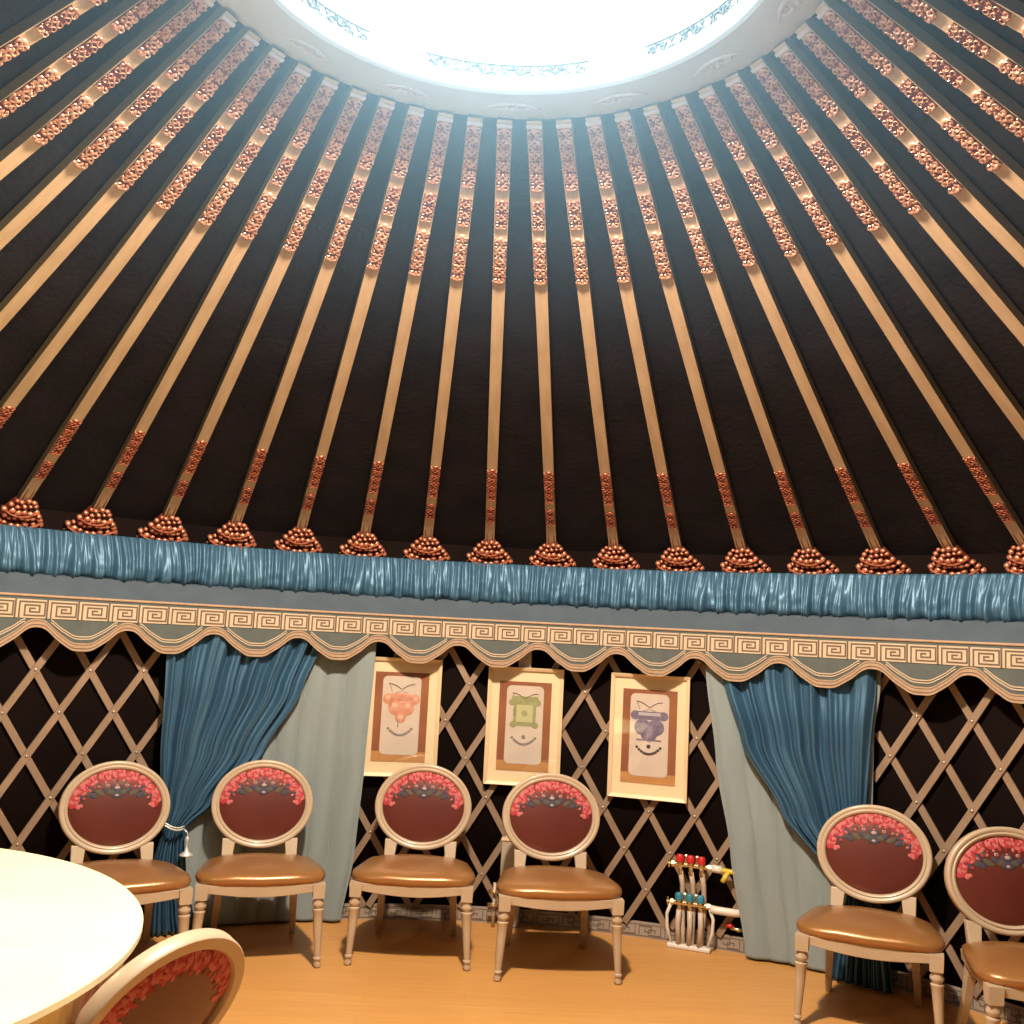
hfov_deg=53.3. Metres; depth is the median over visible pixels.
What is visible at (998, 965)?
seat cushion
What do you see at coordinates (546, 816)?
banquet chair
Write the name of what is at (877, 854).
banquet chair
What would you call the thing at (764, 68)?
rib
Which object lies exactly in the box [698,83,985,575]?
rib
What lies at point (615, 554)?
rib
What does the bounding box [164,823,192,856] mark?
tieback
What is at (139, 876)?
seat cushion
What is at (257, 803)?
banquet chair
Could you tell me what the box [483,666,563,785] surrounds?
framed picture
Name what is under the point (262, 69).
rib
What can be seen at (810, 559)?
rib
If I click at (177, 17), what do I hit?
rib
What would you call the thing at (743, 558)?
rib
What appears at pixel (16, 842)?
lattice panel
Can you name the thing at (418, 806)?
banquet chair
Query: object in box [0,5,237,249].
rib
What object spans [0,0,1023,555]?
ceiling
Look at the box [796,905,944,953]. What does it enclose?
seat cushion
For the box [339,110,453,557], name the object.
rib
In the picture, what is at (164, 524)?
rib
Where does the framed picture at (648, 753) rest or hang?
attached to the lattice panel at (697, 735)
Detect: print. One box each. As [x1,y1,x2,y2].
[370,671,429,761]
[496,681,551,771]
[620,688,677,785]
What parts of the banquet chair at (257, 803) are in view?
leg, leg, post, seat rail, frame, post, leg, leg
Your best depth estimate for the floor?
4.80 m
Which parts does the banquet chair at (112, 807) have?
post, frame, post, leg, seat rail, leg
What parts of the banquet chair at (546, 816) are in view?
leg, leg, post, frame, seat rail, post, leg, leg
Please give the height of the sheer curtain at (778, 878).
1.648 m
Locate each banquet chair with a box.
[58,761,192,942]
[72,928,244,1023]
[192,760,325,967]
[344,764,474,970]
[493,773,623,984]
[793,805,944,1023]
[944,827,1023,1023]
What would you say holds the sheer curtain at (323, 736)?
hanging from the pelmet
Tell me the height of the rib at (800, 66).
1.709 m
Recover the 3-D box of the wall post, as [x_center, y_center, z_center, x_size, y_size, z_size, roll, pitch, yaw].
[0.020,1.500,5.814,0.122,1.660,0.073,2,-7,4]
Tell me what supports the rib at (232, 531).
attached to the ceiling
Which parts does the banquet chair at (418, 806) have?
leg, leg, post, seat rail, frame, post, leg, leg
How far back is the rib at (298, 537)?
4.69 m
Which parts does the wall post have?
casing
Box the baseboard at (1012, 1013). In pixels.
[142,903,1023,1023]
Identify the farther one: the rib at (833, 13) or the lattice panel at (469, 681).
the lattice panel at (469, 681)
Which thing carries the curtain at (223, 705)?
hanging from the pelmet
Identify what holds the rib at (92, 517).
attached to the ceiling
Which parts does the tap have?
red handle, spout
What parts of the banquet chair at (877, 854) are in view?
leg, leg, post, seat rail, frame, post, leg, leg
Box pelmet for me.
[0,571,1023,703]
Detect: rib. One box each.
[0,0,106,65]
[0,0,166,118]
[0,0,215,179]
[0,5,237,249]
[0,25,260,330]
[0,43,285,427]
[0,59,311,527]
[63,74,338,536]
[137,86,366,541]
[206,95,395,548]
[274,104,423,553]
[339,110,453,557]
[403,115,482,561]
[466,118,512,564]
[526,119,575,567]
[556,117,639,570]
[585,114,703,572]
[614,109,770,574]
[643,102,838,575]
[671,93,910,576]
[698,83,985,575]
[724,69,1023,574]
[749,54,1023,439]
[773,36,1023,345]
[795,17,1023,266]
[815,0,1023,198]
[842,0,1023,141]
[895,0,1023,85]
[963,0,1023,37]
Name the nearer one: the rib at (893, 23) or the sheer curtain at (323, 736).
the rib at (893, 23)
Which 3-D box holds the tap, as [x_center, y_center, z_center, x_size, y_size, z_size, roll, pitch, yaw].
[1.199,2.223,5.476,0.105,0.046,0.124,2,-7,8]
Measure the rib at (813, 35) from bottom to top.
1.709 m
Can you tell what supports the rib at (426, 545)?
attached to the ceiling
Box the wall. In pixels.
[0,504,1023,1006]
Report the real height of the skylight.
0.413 m
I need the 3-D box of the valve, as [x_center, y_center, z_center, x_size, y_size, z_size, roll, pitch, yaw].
[-0.104,2.194,5.686,0.065,0.240,0.042,3,-7,2]
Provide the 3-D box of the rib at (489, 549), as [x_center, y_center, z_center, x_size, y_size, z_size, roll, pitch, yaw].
[-0.081,-0.593,5.067,0.287,1.709,2.301,3,-7,0]
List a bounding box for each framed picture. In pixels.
[364,657,442,776]
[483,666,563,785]
[607,672,690,802]
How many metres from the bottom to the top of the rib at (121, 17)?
1.709 m
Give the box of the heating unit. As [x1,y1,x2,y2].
[665,854,739,953]
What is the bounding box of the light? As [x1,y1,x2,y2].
[283,0,752,89]
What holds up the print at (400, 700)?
attached to the framed picture at (403, 726)
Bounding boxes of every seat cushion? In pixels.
[75,859,190,893]
[195,853,325,885]
[352,854,474,887]
[496,865,621,899]
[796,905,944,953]
[962,941,1023,989]
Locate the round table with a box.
[0,848,142,1023]
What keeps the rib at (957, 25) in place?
attached to the ceiling
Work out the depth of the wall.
5.33 m
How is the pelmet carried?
attached to the wall
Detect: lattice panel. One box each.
[0,631,163,861]
[348,646,506,910]
[526,654,738,937]
[873,674,1023,1002]
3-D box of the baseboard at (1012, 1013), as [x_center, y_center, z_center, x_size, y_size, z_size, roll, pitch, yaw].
[-0.273,2.130,4.537,6.250,0.083,2.535,3,-7,-2]
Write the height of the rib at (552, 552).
1.709 m
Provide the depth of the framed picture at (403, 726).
5.82 m
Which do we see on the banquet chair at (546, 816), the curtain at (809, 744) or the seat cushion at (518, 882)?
the seat cushion at (518, 882)
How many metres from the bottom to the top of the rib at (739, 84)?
1.709 m
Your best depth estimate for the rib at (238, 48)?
3.73 m
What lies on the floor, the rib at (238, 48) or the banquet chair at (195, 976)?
the banquet chair at (195, 976)
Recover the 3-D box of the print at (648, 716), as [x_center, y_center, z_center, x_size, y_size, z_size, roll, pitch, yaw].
[0.767,1.259,5.714,0.307,0.517,0.004,1,-7,17]
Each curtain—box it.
[150,634,318,935]
[185,642,376,926]
[705,663,880,971]
[723,663,892,994]
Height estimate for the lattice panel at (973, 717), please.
1.604 m
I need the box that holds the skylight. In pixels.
[216,0,823,118]
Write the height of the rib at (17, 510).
1.709 m
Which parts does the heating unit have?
plate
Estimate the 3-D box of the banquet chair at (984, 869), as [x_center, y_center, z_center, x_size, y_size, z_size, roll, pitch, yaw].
[2.136,1.801,4.169,0.616,0.894,0.651,2,-7,4]
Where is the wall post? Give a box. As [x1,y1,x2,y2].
[498,651,531,927]
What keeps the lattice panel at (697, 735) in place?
attached to the wall
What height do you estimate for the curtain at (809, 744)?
1.648 m
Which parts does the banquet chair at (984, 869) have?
leg, post, frame, seat rail, leg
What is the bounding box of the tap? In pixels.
[726,922,742,932]
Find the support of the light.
attached to the skylight
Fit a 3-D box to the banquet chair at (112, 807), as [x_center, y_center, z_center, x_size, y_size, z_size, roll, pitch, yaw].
[-1.871,1.674,4.828,0.616,0.894,0.651,6,-7,-27]
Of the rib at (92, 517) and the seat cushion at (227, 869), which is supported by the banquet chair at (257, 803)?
the seat cushion at (227, 869)
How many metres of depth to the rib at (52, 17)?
3.05 m
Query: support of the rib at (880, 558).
attached to the ceiling
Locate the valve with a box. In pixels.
[487,882,499,927]
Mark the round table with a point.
(66, 928)
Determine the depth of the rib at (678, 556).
4.70 m
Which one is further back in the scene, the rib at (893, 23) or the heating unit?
the heating unit
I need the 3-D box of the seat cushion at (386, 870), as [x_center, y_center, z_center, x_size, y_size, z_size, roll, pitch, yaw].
[-0.490,1.813,5.210,0.614,0.074,0.548,3,-7,-1]
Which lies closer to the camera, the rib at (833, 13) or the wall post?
the rib at (833, 13)
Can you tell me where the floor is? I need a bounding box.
[123,919,1011,1023]

